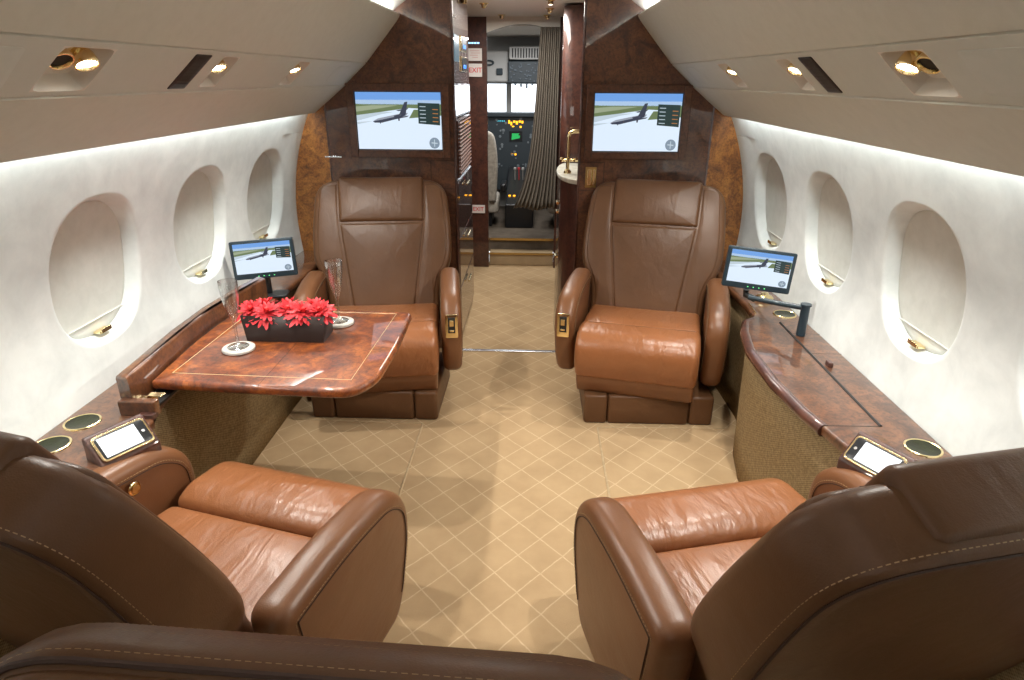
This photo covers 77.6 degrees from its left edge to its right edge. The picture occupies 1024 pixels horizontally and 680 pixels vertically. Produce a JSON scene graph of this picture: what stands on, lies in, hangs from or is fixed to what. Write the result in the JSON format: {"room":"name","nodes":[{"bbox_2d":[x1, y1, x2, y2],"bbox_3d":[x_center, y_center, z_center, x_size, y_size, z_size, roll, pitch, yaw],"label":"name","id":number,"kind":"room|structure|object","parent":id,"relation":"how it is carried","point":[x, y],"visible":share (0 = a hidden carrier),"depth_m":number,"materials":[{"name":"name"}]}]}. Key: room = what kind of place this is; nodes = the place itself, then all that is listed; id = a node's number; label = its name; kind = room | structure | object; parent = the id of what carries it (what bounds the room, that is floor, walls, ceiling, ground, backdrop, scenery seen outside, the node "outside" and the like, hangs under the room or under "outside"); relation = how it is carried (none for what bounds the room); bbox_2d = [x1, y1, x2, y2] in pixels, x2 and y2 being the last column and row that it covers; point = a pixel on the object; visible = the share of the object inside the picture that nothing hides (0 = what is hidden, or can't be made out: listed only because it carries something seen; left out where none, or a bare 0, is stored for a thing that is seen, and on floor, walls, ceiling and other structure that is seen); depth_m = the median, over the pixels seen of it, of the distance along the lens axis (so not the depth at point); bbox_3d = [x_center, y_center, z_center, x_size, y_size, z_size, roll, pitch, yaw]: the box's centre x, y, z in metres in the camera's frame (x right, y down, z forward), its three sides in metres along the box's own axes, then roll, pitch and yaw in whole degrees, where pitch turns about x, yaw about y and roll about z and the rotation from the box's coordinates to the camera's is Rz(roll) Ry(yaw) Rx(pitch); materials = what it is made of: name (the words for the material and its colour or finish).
{"room":"aircraft cabin","nodes":[
{"label":"aircraft cabin","id":0,"kind":"room"},
{"bbox_2d":[0,114,307,440],"bbox_3d":[-1.141,0.347,1.057,0.233,1.350,4.806,1,22,2],"label":"wall","id":1,"kind":"structure","parent":0,"point":[47,375],"depth_m":1.86,"materials":[{"name":"white plastic"}]},
{"bbox_2d":[49,201,123,338],"bbox_3d":[-1.199,-0.198,1.804,0.066,0.395,0.366,1,22,2],"label":"window","id":2,"kind":"structure","parent":1,"relation":"in","point":[86,263],"depth_m":1.80,"materials":[{"name":"plastic"}]},
{"bbox_2d":[173,171,213,277],"bbox_3d":[-1.177,-0.426,2.355,0.066,0.395,0.366,1,22,2],"label":"window","id":3,"kind":"structure","parent":1,"relation":"in","point":[193,225],"depth_m":2.37,"materials":[{"name":"plastic"}]},
{"bbox_2d":[247,153,271,239],"bbox_3d":[-1.156,-0.653,2.906,0.066,0.395,0.366,1,22,2],"label":"window","id":4,"kind":"structure","parent":1,"relation":"in","point":[259,195],"depth_m":2.94,"materials":[{"name":"plastic"}]},
{"bbox_2d":[297,418,423,496],"bbox_3d":[-0.684,0.616,2.123,0.559,0.010,1.403,1,22,2],"label":"trim","id":5,"kind":"structure","parent":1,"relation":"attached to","point":[414,449],"depth_m":2.69,"materials":[{"name":"carpet"}]},
{"bbox_2d":[0,85,344,162],"bbox_3d":[-0.967,-0.233,0.811,0.186,0.128,4.806,1,22,2],"label":"wall","id":6,"kind":"structure","parent":0,"point":[30,127],"depth_m":1.53,"materials":[{"name":"paint"}]},
{"bbox_2d":[0,0,399,63],"bbox_3d":[-0.682,-0.467,0.703,0.175,0.210,4.806,1,22,2],"label":"ceiling","id":7,"kind":"structure","parent":0,"point":[352,31],"depth_m":1.50,"materials":[{"name":"paint"}]},
{"bbox_2d":[0,35,364,97],"bbox_3d":[-0.824,-0.335,0.763,0.112,0.103,4.806,1,22,2],"label":"panel","id":8,"kind":"object","parent":7,"relation":"attached to","point":[123,68],"visible":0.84,"depth_m":1.36,"materials":[{"name":"white"}]},
{"bbox_2d":[49,48,74,69],"bbox_3d":[-0.803,-0.505,1.119,0.057,0.056,0.052,1,22,2],"label":"reading lamp","id":9,"kind":"object","parent":8,"relation":"attached to","point":[65,59],"visible":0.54,"depth_m":1.13,"materials":[{"name":"gold metal"}]},
{"bbox_2d":[68,47,99,71],"bbox_3d":[-0.805,-0.532,1.192,0.056,0.054,0.052,1,22,2],"label":"reading lamp","id":10,"kind":"object","parent":8,"relation":"attached to","point":[85,58],"visible":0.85,"depth_m":1.18,"materials":[{"name":"gold metal"}]},
{"bbox_2d":[167,54,211,88],"bbox_3d":[-0.790,-0.658,1.562,0.090,0.078,0.080,1,22,2],"label":"speaker grille","id":11,"kind":"object","parent":8,"relation":"attached to","point":[197,63],"visible":1,"depth_m":1.56,"materials":[{"name":"black plastic"}]},
{"bbox_2d":[212,60,226,72],"bbox_3d":[-0.785,-0.737,1.686,0.056,0.054,0.052,1,22,2],"label":"reading lamp","id":12,"kind":"object","parent":8,"relation":"attached to","point":[221,66],"visible":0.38,"depth_m":1.69,"materials":[{"name":"gold metal"}]},
{"bbox_2d":[290,64,300,73],"bbox_3d":[-0.765,-0.957,2.220,0.056,0.054,0.052,1,22,2],"label":"reading lamp","id":13,"kind":"object","parent":8,"relation":"attached to","point":[297,68],"visible":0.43,"depth_m":2.23,"materials":[{"name":"glass"}]},
{"bbox_2d":[253,264,738,661],"bbox_3d":[-0.034,0.630,2.102,2.240,0.001,6.600,1,22,2],"label":"floor","id":14,"kind":"structure","parent":0,"point":[495,486],"depth_m":2.44,"materials":[{"name":"carpet"}]},
{"bbox_2d":[0,250,328,657],"bbox_3d":[-1.048,0.337,2.070,0.236,0.553,2.890,1,22,2],"label":"console","id":15,"kind":"object","parent":14,"relation":"on","point":[211,429],"visible":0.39,"depth_m":2.06,"materials":[{"name":"brown wood"}]},
{"bbox_2d":[81,414,161,466],"bbox_3d":[-0.935,0.251,1.530,0.068,0.086,0.142,13,26,28],"label":"handset","id":16,"kind":"object","parent":15,"relation":"on","point":[132,436],"visible":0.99,"depth_m":1.51,"materials":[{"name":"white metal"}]},
{"bbox_2d":[116,277,267,419],"bbox_3d":[-0.999,-0.021,2.092,0.129,0.109,0.952,0,22,0],"label":"ledge","id":17,"kind":"object","parent":15,"relation":"on","point":[137,393],"visible":0.62,"depth_m":1.86,"materials":[{"name":"brown wood"}]},
{"bbox_2d":[152,309,411,397],"bbox_3d":[-0.690,0.015,2.048,0.656,0.031,0.677,1,22,2],"label":"folding table","id":18,"kind":"object","parent":17,"relation":"attached to","point":[353,359],"visible":0.79,"depth_m":1.88,"materials":[{"name":"brown wood"}]},
{"bbox_2d":[222,341,255,355],"bbox_3d":[-0.845,0.026,1.967,0.097,0.010,0.097,1,22,2],"label":"coaster","id":19,"kind":"object","parent":18,"relation":"on","point":[252,346],"visible":0.78,"depth_m":1.95,"materials":[{"name":"ceramic"}]},
{"bbox_2d":[217,278,248,350],"bbox_3d":[-0.844,-0.078,1.925,0.064,0.212,0.064,1,22,2],"label":"champagne flute","id":20,"kind":"object","parent":19,"relation":"on","point":[245,345],"visible":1,"depth_m":1.94,"materials":[{"name":"clear glass"}]},
{"bbox_2d":[240,306,332,342],"bbox_3d":[-0.721,-0.053,2.058,0.263,0.090,0.109,1,22,2],"label":"planter box","id":21,"kind":"object","parent":18,"relation":"on","point":[278,331],"visible":0.57,"depth_m":2.01,"materials":[{"name":"black"}]},
{"bbox_2d":[235,300,261,326],"bbox_3d":[-0.835,-0.093,2.037,0.112,0.074,0.104,4,23,9],"label":"flower","id":22,"kind":"object","parent":21,"relation":"in","point":[246,308],"visible":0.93,"depth_m":2.02,"materials":[{"name":"red plant"}]},
{"bbox_2d":[248,301,278,329],"bbox_3d":[-0.779,-0.083,2.020,0.104,0.074,0.092,6,23,13],"label":"flower","id":23,"kind":"object","parent":21,"relation":"in","point":[264,310],"visible":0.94,"depth_m":2.00,"materials":[{"name":"red plant"}]},
{"bbox_2d":[255,297,274,304],"bbox_3d":[-0.798,-0.111,2.070,0.112,0.069,0.106,-7,23,-16],"label":"flower","id":24,"kind":"object","parent":21,"relation":"in","point":[268,298],"visible":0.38,"depth_m":2.06,"materials":[{"name":"red plant"}]},
{"bbox_2d":[270,298,297,324],"bbox_3d":[-0.718,-0.095,2.032,0.107,0.075,0.094,-16,28,-34],"label":"flower","id":25,"kind":"object","parent":21,"relation":"in","point":[287,305],"visible":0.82,"depth_m":2.02,"materials":[{"name":"red plant"}]},
{"bbox_2d":[281,297,304,307],"bbox_3d":[-0.720,-0.109,2.067,0.109,0.065,0.101,5,23,12],"label":"flower","id":26,"kind":"object","parent":21,"relation":"in","point":[286,299],"visible":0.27,"depth_m":2.08,"materials":[{"name":"red plant"}]},
{"bbox_2d":[284,301,313,327],"bbox_3d":[-0.668,-0.086,2.015,0.111,0.070,0.109,-8,24,-19],"label":"flower","id":27,"kind":"object","parent":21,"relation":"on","point":[303,310],"visible":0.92,"depth_m":1.99,"materials":[{"name":"red plant"}]},
{"bbox_2d":[305,297,327,304],"bbox_3d":[-0.635,-0.107,2.067,0.110,0.062,0.110,0,22,-1],"label":"flower","id":28,"kind":"object","parent":21,"relation":"in","point":[310,302],"visible":0.3,"depth_m":2.07,"materials":[{"name":"red plant"}]},
{"bbox_2d":[309,299,336,324],"bbox_3d":[-0.612,-0.087,2.027,0.107,0.081,0.106,-12,25,-27],"label":"flower","id":29,"kind":"object","parent":21,"relation":"in","point":[320,309],"visible":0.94,"depth_m":2.02,"materials":[{"name":"red plant"}]},
{"bbox_2d":[333,316,353,328],"bbox_3d":[-0.590,-0.061,2.179,0.097,0.010,0.097,1,22,2],"label":"coaster","id":30,"kind":"object","parent":18,"relation":"on","point":[350,322],"visible":0.55,"depth_m":2.15,"materials":[{"name":"ceramic"}]},
{"bbox_2d":[324,259,348,323],"bbox_3d":[-0.590,-0.164,2.137,0.064,0.212,0.064,1,22,2],"label":"champagne flute","id":31,"kind":"object","parent":30,"relation":"on","point":[345,318],"visible":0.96,"depth_m":2.15,"materials":[{"name":"clear glass"}]},
{"bbox_2d":[228,237,297,297],"bbox_3d":[-0.996,-0.295,2.572,0.251,0.239,0.085,-4,23,-9],"label":"monitor","id":32,"kind":"object","parent":15,"relation":"on","point":[273,257],"visible":0.84,"depth_m":2.54,"materials":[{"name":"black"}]},
{"bbox_2d":[232,240,291,269],"bbox_3d":[-0.995,-0.334,2.536,0.220,0.117,0.018,-4,23,-9],"label":"screen","id":33,"kind":"object","parent":32,"relation":"on","point":[250,254],"depth_m":2.54,"materials":[{"name":"multicoloured"}]},
{"bbox_2d":[0,431,407,647],"bbox_3d":[-0.674,0.427,1.310,0.712,0.974,0.872,7,23,16],"label":"seat","id":34,"kind":"object","parent":14,"relation":"on","point":[139,539],"visible":0.83,"depth_m":1.10,"materials":[{"name":"leather"}]},
{"bbox_2d":[158,507,310,621],"bbox_3d":[-0.662,0.568,1.415,0.508,0.173,0.318,7,23,16],"label":"seat cushion","id":35,"kind":"object","parent":34,"relation":"on","point":[252,550],"depth_m":1.45,"materials":[{"name":"leather"}]},
{"bbox_2d":[178,461,369,537],"bbox_3d":[-0.580,0.465,1.659,0.508,0.209,0.227,7,23,16],"label":"cushion","id":36,"kind":"object","parent":34,"relation":"on","point":[288,502],"depth_m":1.58,"materials":[{"name":"leather"}]},
{"bbox_2d":[0,622,630,679],"bbox_3d":[-0.196,0.835,0.363,0.712,0.947,0.803,2,23,4],"label":"seat","id":37,"kind":"object","parent":14,"relation":"on","point":[82,651],"visible":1,"depth_m":0.52,"materials":[{"name":"leather"}]},
{"bbox_2d":[2,670,187,679],"bbox_3d":[-0.178,0.620,0.496,0.617,0.639,0.311,2,23,4],"label":"cushion","id":38,"kind":"object","parent":37,"relation":"on","point":[6,674],"depth_m":0.51,"materials":[{"name":"leather"}]},
{"bbox_2d":[292,177,462,418],"bbox_3d":[-0.595,-0.219,2.917,0.712,0.940,0.834,-2,23,-6],"label":"seat","id":39,"kind":"object","parent":14,"relation":"on","point":[391,236],"visible":0.84,"depth_m":2.99,"materials":[{"name":"leather"}]},
{"bbox_2d":[340,222,422,305],"bbox_3d":[-0.610,-0.332,3.024,0.389,0.418,0.200,-2,23,-6],"label":"cushion","id":40,"kind":"object","parent":39,"relation":"on","point":[382,262],"depth_m":3.00,"materials":[{"name":"leather"}]},
{"bbox_2d":[334,303,438,336],"bbox_3d":[-0.591,-0.059,2.933,0.508,0.173,0.318,-2,23,-6],"label":"seat cushion","id":41,"kind":"object","parent":39,"relation":"on","point":[418,311],"depth_m":2.94,"materials":[{"name":"leather"}]},
{"bbox_2d":[382,320,438,377],"bbox_3d":[-0.564,0.040,2.687,0.508,0.208,0.207,-2,23,-6],"label":"cushion","id":42,"kind":"object","parent":39,"relation":"on","point":[417,356],"depth_m":2.62,"materials":[{"name":"leather"}]},
{"bbox_2d":[453,0,473,335],"bbox_3d":[-0.536,-0.940,3.590,0.586,1.760,0.790,1,22,2],"label":"sliding door","id":43,"kind":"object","parent":14,"relation":"on","point":[460,18],"visible":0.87,"depth_m":3.50,"materials":[{"name":"brown wood"}]},
{"bbox_2d":[489,249,552,265],"bbox_3d":[0.075,-0.676,5.131,0.505,0.100,0.200,1,22,2],"label":"step","id":44,"kind":"structure","parent":14,"relation":"on","point":[494,259],"depth_m":5.04,"materials":[{"name":"carpet"}]},
{"bbox_2d":[553,163,577,330],"bbox_3d":[0.573,-0.508,3.672,0.666,0.910,0.688,1,22,2],"label":"cabinet","id":45,"kind":"object","parent":14,"relation":"on","point":[567,183],"depth_m":3.39,"materials":[{"name":"brown wood"}]},
{"bbox_2d":[557,163,577,184],"bbox_3d":[0.577,-0.917,3.503,0.662,0.025,0.688,1,22,2],"label":"countertop","id":46,"kind":"structure","parent":45,"relation":"on","point":[571,178],"depth_m":3.40,"materials":[{"name":"stone"}]},
{"bbox_2d":[560,129,578,173],"bbox_3d":[0.337,-0.994,3.360,0.168,0.224,0.043,3,23,7],"label":"tap","id":47,"kind":"object","parent":45,"relation":"on","point":[567,160],"visible":0.84,"depth_m":3.36,"materials":[{"name":"gold metal"}]},
{"bbox_2d":[558,5,584,165],"bbox_3d":[0.602,-1.137,4.087,0.613,1.755,0.540,1,22,2],"label":"column","id":48,"kind":"structure","parent":14,"relation":"on","point":[573,15],"depth_m":3.66,"materials":[{"name":"brown wood"}]},
{"bbox_2d":[554,178,730,424],"bbox_3d":[0.603,-0.198,2.881,0.712,0.940,0.834,6,23,14],"label":"seat","id":49,"kind":"object","parent":14,"relation":"on","point":[653,250],"visible":1,"depth_m":2.85,"materials":[{"name":"leather"}]},
{"bbox_2d":[574,321,700,388],"bbox_3d":[0.521,0.057,2.659,0.508,0.208,0.207,6,23,14],"label":"cushion","id":50,"kind":"object","parent":49,"relation":"on","point":[640,356],"depth_m":2.59,"materials":[{"name":"leather"}]},
{"bbox_2d":[584,304,699,333],"bbox_3d":[0.591,-0.039,2.898,0.508,0.173,0.318,6,23,14],"label":"seat cushion","id":51,"kind":"object","parent":49,"relation":"on","point":[669,316],"depth_m":2.87,"materials":[{"name":"leather"}]},
{"bbox_2d":[612,224,695,311],"bbox_3d":[0.641,-0.310,2.985,0.389,0.418,0.200,6,23,14],"label":"cushion","id":52,"kind":"object","parent":49,"relation":"on","point":[654,265],"depth_m":2.95,"materials":[{"name":"leather"}]},
{"bbox_2d":[573,447,1023,679],"bbox_3d":[0.554,0.455,1.258,0.712,0.974,0.872,-4,23,-11],"label":"seat","id":53,"kind":"object","parent":14,"relation":"on","point":[914,570],"visible":1,"depth_m":0.81,"materials":[{"name":"leather"}]},
{"bbox_2d":[656,537,761,615],"bbox_3d":[0.544,0.595,1.364,0.508,0.173,0.318,-4,23,-11],"label":"seat cushion","id":54,"kind":"object","parent":53,"relation":"on","point":[694,565],"depth_m":1.40,"materials":[{"name":"leather"}]},
{"bbox_2d":[612,478,805,552],"bbox_3d":[0.486,0.489,1.613,0.508,0.209,0.227,-4,23,-11],"label":"cushion","id":55,"kind":"object","parent":53,"relation":"on","point":[674,520],"depth_m":1.53,"materials":[{"name":"leather"}]},
{"bbox_2d":[700,260,1023,679],"bbox_3d":[0.945,0.370,2.006,0.314,0.560,2.890,1,22,2],"label":"console","id":56,"kind":"object","parent":14,"relation":"on","point":[796,403],"visible":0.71,"depth_m":1.99,"materials":[{"name":"brown wood"}]},
{"bbox_2d":[748,295,811,336],"bbox_3d":[0.970,-0.097,2.332,0.228,0.119,0.038,19,29,38],"label":"monitor arm","id":57,"kind":"object","parent":56,"relation":"attached to","point":[804,307],"visible":1,"depth_m":2.28,"materials":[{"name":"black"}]},
{"bbox_2d":[721,245,797,301],"bbox_3d":[0.920,-0.246,2.381,0.255,0.209,0.050,4,23,9],"label":"monitor","id":58,"kind":"object","parent":57,"relation":"attached to","point":[747,268],"visible":0.99,"depth_m":2.36,"materials":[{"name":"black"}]},
{"bbox_2d":[729,249,793,286],"bbox_3d":[0.921,-0.266,2.359,0.223,0.133,0.017,4,23,10],"label":"screen","id":59,"kind":"object","parent":58,"relation":"attached to","point":[747,267],"depth_m":2.36,"materials":[{"name":"multicoloured"}]},
{"bbox_2d":[836,431,916,477],"bbox_3d":[0.843,0.287,1.476,0.068,0.087,0.142,-11,25,-25],"label":"handset","id":60,"kind":"object","parent":56,"relation":"on","point":[867,455],"visible":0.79,"depth_m":1.48,"materials":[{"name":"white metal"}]},
{"bbox_2d":[487,37,539,205],"bbox_3d":[0.140,-2.007,6.127,1.400,1.800,0.060,1,22,2],"label":"wall","id":61,"kind":"structure","parent":0,"point":[493,43],"depth_m":5.82,"materials":[{"name":"grey"}]},
{"bbox_2d":[487,50,509,81],"bbox_3d":[-0.143,-2.470,5.752,0.240,0.260,0.260,1,22,2],"label":"liner","id":62,"kind":"object","parent":61,"relation":"attached to","point":[500,58],"visible":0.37,"depth_m":5.62,"materials":[{"name":"grey"}]},
{"bbox_2d":[496,68,502,74],"bbox_3d":[-0.111,-2.377,5.639,0.055,0.055,0.014,1,22,2],"label":"speaker box","id":63,"kind":"object","parent":62,"relation":"attached to","point":[499,71],"visible":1,"depth_m":5.63,"materials":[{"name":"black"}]},
{"bbox_2d":[508,61,537,88],"bbox_3d":[0.227,-2.384,5.725,0.515,0.224,0.289,1,22,2],"label":"panel","id":64,"kind":"object","parent":61,"relation":"attached to","point":[520,72],"visible":0.65,"depth_m":5.59,"materials":[{"name":"grey"}]},
{"bbox_2d":[509,46,538,59],"bbox_3d":[0.231,-2.524,5.605,0.505,0.105,0.203,1,22,2],"label":"air vent","id":65,"kind":"object","parent":64,"relation":"attached to","point":[515,52],"visible":0.53,"depth_m":5.52,"materials":[{"name":"grey"}]},
{"bbox_2d":[468,17,562,267],"bbox_3d":[0.084,-1.414,4.691,1.760,1.800,0.050,1,22,2],"label":"wall","id":66,"kind":"structure","parent":0,"point":[478,112],"depth_m":4.65,"materials":[{"name":"brown wood"}]},
{"bbox_2d":[468,48,481,60],"bbox_3d":[-0.257,-1.989,4.434,0.094,0.080,0.007,1,22,2],"label":"plate","id":67,"kind":"object","parent":66,"relation":"attached to","point":[474,54],"visible":1,"depth_m":4.43,"materials":[{"name":"white"}]},
{"bbox_2d":[469,64,481,76],"bbox_3d":[-0.257,-1.895,4.472,0.094,0.086,0.009,1,22,2],"label":"exit sign","id":68,"kind":"object","parent":66,"relation":"attached to","point":[475,70],"visible":0.99,"depth_m":4.47,"materials":[{"name":"white"}]},
{"bbox_2d":[472,205,484,212],"bbox_3d":[-0.256,-0.996,4.843,0.101,0.061,0.009,1,22,2],"label":"exit sign","id":69,"kind":"object","parent":66,"relation":"attached to","point":[476,208],"visible":0.91,"depth_m":4.84,"materials":[{"name":"white"}]},
{"bbox_2d":[489,238,552,254],"bbox_3d":[0.074,-0.744,5.056,0.505,0.103,0.127,1,22,2],"label":"trim","id":70,"kind":"structure","parent":66,"relation":"attached to","point":[516,239],"depth_m":5.08,"materials":[{"name":"gold metal"}]},
{"bbox_2d":[486,16,560,32],"bbox_3d":[0.078,-2.171,4.344,0.505,0.135,0.010,1,22,2],"label":"trim","id":71,"kind":"structure","parent":66,"relation":"attached to","point":[492,23],"depth_m":4.34,"materials":[{"name":"white"}]},
{"bbox_2d":[372,0,659,9],"bbox_3d":[-0.058,-0.602,0.623,1.280,0.255,4.806,1,22,2],"label":"ceiling","id":72,"kind":"structure","parent":0,"point":[391,4],"depth_m":2.73,"materials":[{"name":"white"}]},
{"bbox_2d":[325,0,713,347],"bbox_3d":[0.025,-0.813,3.159,1.840,1.860,0.045,1,22,2],"label":"wall","id":73,"kind":"structure","parent":0,"point":[619,49],"depth_m":2.97,"materials":[{"name":"wood"}]},
{"bbox_2d":[296,104,332,249],"bbox_3d":[-1.022,-0.711,3.239,0.245,1.600,0.049,1,22,2],"label":"trim","id":74,"kind":"structure","parent":73,"relation":"attached to","point":[313,170],"depth_m":3.15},
{"bbox_2d":[345,83,450,157],"bbox_3d":[-0.541,-1.048,3.047,0.486,0.336,0.021,1,22,2],"label":"television","id":75,"kind":"object","parent":73,"relation":"attached to","point":[393,120],"visible":1,"depth_m":3.04,"materials":[{"name":"brown plastic"}]},
{"bbox_2d":[355,92,440,148],"bbox_3d":[-0.541,-1.050,3.046,0.407,0.255,0.001,1,22,2],"label":"picture","id":76,"kind":"object","parent":75,"relation":"attached to","point":[383,120],"depth_m":3.05,"materials":[{"name":"multicoloured"}]},
{"bbox_2d":[450,0,459,278],"bbox_3d":[-0.277,-0.791,3.153,0.012,1.820,0.011,1,22,2],"label":"trim","id":77,"kind":"structure","parent":73,"relation":"attached to","point":[451,10],"depth_m":3.06,"materials":[{"name":"brown wood"}]},
{"bbox_2d":[463,349,554,352],"bbox_3d":[0.019,0.059,3.475,0.600,0.006,0.025,1,22,2],"label":"trim","id":78,"kind":"structure","parent":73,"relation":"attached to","point":[482,350],"depth_m":3.47,"materials":[{"name":"silver metal"}]},
{"bbox_2d":[573,0,586,270],"bbox_3d":[0.326,-0.780,3.134,0.012,1.820,0.011,1,22,2],"label":"trim","id":79,"kind":"structure","parent":73,"relation":"attached to","point":[585,7],"depth_m":3.04,"materials":[{"name":"brown wood"}]},
{"bbox_2d":[585,167,596,187],"bbox_3d":[0.386,-0.796,3.119,0.054,0.100,0.013,1,22,2],"label":"switch plate","id":80,"kind":"object","parent":73,"relation":"attached to","point":[590,173],"visible":1,"depth_m":3.12,"materials":[{"name":"gold metal"}]},
{"bbox_2d":[580,162,604,190],"bbox_3d":[0.389,-1.171,2.972,0.127,0.933,0.002,1,22,2],"label":"trim","id":81,"kind":"structure","parent":73,"relation":"attached to","point":[591,162],"depth_m":3.12,"materials":[{"name":"black"}]},
{"bbox_2d":[584,84,692,159],"bbox_3d":[0.591,-1.027,3.011,0.486,0.336,0.021,1,22,2],"label":"television","id":82,"kind":"object","parent":73,"relation":"attached to","point":[623,122],"visible":1,"depth_m":3.01,"materials":[{"name":"brown plastic"}]},
{"bbox_2d":[594,93,682,150],"bbox_3d":[0.591,-1.029,3.010,0.407,0.255,0.001,1,22,2],"label":"picture","id":83,"kind":"object","parent":82,"relation":"attached to","point":[622,121],"depth_m":3.01,"materials":[{"name":"multicoloured"}]},
{"bbox_2d":[704,107,742,259],"bbox_3d":[1.071,-0.673,3.173,0.245,1.600,0.049,1,22,2],"label":"trim","id":84,"kind":"structure","parent":73,"relation":"attached to","point":[724,166],"depth_m":3.09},
{"bbox_2d":[489,206,553,250],"bbox_3d":[0.120,-1.121,5.985,1.400,0.110,1.880,1,22,2],"label":"floor","id":85,"kind":"structure","parent":0,"point":[543,224],"depth_m":5.29,"materials":[{"name":"carpet"}]},
{"bbox_2d":[488,131,506,225],"bbox_3d":[-0.327,-1.462,5.418,0.560,0.950,0.600,1,22,2],"label":"seat","id":86,"kind":"object","parent":85,"relation":"on","point":[494,196],"visible":0.26,"depth_m":5.24,"materials":[{"name":"grey fabric"}]},
{"bbox_2d":[489,192,499,212],"bbox_3d":[-0.326,-1.218,5.600,0.438,0.140,0.450,1,22,2],"label":"seat cushion","id":87,"kind":"object","parent":86,"relation":"on","point":[493,206],"depth_m":5.40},
{"bbox_2d":[505,167,532,227],"bbox_3d":[0.074,-1.308,5.698,0.240,0.456,0.730,1,22,2],"label":"pedestal","id":88,"kind":"object","parent":85,"relation":"on","point":[518,217],"visible":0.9,"depth_m":5.44,"materials":[{"name":"black plastic"}]},
{"bbox_2d":[488,112,533,189],"bbox_3d":[0.131,-1.769,5.977,0.940,0.695,0.180,1,22,2],"label":"panel","id":89,"kind":"object","parent":88,"relation":"attached to","point":[512,131],"visible":0.34,"depth_m":5.88,"materials":[{"name":"grey"}]},
{"bbox_2d":[548,207,554,221],"bbox_3d":[0.527,-1.446,5.391,0.560,0.950,0.600,1,22,2],"label":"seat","id":90,"kind":"object","parent":85,"relation":"on","point":[550,210],"visible":0.02,"depth_m":5.39,"materials":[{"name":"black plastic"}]},
{"bbox_2d":[548,207,554,213],"bbox_3d":[0.529,-1.202,5.573,0.438,0.140,0.450,1,22,2],"label":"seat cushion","id":91,"kind":"object","parent":90,"relation":"on","point":[550,210],"depth_m":5.39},
{"bbox_2d":[466,0,584,36],"bbox_3d":[0.097,-2.304,4.594,2.400,0.080,3.749,1,22,2],"label":"ceiling","id":92,"kind":"structure","parent":0,"point":[510,8],"depth_m":3.94,"materials":[{"name":"white"}]},
{"bbox_2d":[513,27,560,210],"bbox_3d":[0.169,-1.550,4.550,0.315,1.240,0.058,1,22,2],"label":"curtain","id":93,"kind":"object","parent":92,"relation":"hanging from","point":[538,190],"visible":1,"depth_m":4.57,"materials":[{"name":"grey fabric"}]},
{"bbox_2d":[638,0,1023,64],"bbox_3d":[0.564,-0.445,0.664,0.175,0.210,4.806,1,22,2],"label":"ceiling","id":94,"kind":"structure","parent":0,"point":[685,31],"depth_m":1.35,"materials":[{"name":"paint"}]},
{"bbox_2d":[673,33,1023,105],"bbox_3d":[0.705,-0.308,0.715,0.112,0.103,4.806,1,22,2],"label":"panel","id":95,"kind":"object","parent":94,"relation":"attached to","point":[868,71],"visible":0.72,"depth_m":1.27,"materials":[{"name":"white"}]},
{"bbox_2d":[726,66,736,75],"bbox_3d":[0.759,-0.930,2.172,0.056,0.054,0.052,1,22,2],"label":"reading lamp","id":96,"kind":"object","parent":95,"relation":"attached to","point":[729,70],"visible":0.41,"depth_m":2.18,"materials":[{"name":"gold metal"}]},
{"bbox_2d":[787,63,801,75],"bbox_3d":[0.739,-0.709,1.638,0.056,0.054,0.052,1,22,2],"label":"reading lamp","id":97,"kind":"object","parent":95,"relation":"attached to","point":[791,69],"visible":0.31,"depth_m":1.65,"materials":[{"name":"glass"}]},
{"bbox_2d":[798,57,842,92],"bbox_3d":[0.733,-0.630,1.514,0.090,0.078,0.080,1,22,2],"label":"speaker grille","id":98,"kind":"object","parent":95,"relation":"attached to","point":[809,63],"visible":1,"depth_m":1.51,"materials":[{"name":"black plastic"}]},
{"bbox_2d":[894,50,921,75],"bbox_3d":[0.720,-0.505,1.144,0.056,0.054,0.052,1,22,2],"label":"reading lamp","id":99,"kind":"object","parent":95,"relation":"attached to","point":[905,64],"visible":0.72,"depth_m":1.14,"materials":[{"name":"gold metal"}]},
{"bbox_2d":[915,52,939,73],"bbox_3d":[0.712,-0.478,1.072,0.057,0.056,0.052,1,22,2],"label":"reading lamp","id":100,"kind":"object","parent":95,"relation":"attached to","point":[923,62],"visible":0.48,"depth_m":1.08,"materials":[{"name":"gold metal"}]},
{"bbox_2d":[693,87,1023,176],"bbox_3d":[0.846,-0.200,0.754,0.186,0.128,4.806,1,22,2],"label":"wall","id":101,"kind":"structure","parent":0,"point":[986,136],"depth_m":1.39,"materials":[{"name":"paint"}]},
{"bbox_2d":[732,117,1023,455],"bbox_3d":[1.015,0.386,0.989,0.233,1.350,4.806,1,22,2],"label":"wall","id":102,"kind":"structure","parent":0,"point":[968,398],"depth_m":1.77,"materials":[{"name":"white plastic"}]},
{"bbox_2d":[596,427,727,497],"bbox_3d":[0.616,0.640,2.082,0.559,0.010,1.403,1,22,2],"label":"trim","id":103,"kind":"structure","parent":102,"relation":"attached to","point":[598,433],"depth_m":2.70,"materials":[{"name":"carpet"}]},
{"bbox_2d":[766,158,786,245],"bbox_3d":[1.182,-0.611,2.833,0.066,0.395,0.366,1,22,2],"label":"window","id":104,"kind":"structure","parent":102,"relation":"in","point":[776,200],"depth_m":2.87,"materials":[{"name":"plastic"}]},
{"bbox_2d":[817,178,852,286],"bbox_3d":[1.160,-0.384,2.282,0.066,0.395,0.366,1,22,2],"label":"window","id":105,"kind":"structure","parent":102,"relation":"in","point":[835,230],"depth_m":2.30,"materials":[{"name":"plastic"}]},
{"bbox_2d":[898,210,965,354],"bbox_3d":[1.139,-0.156,1.730,0.066,0.395,0.366,1,22,2],"label":"window","id":106,"kind":"structure","parent":102,"relation":"in","point":[932,275],"depth_m":1.74,"materials":[{"name":"plastic"}]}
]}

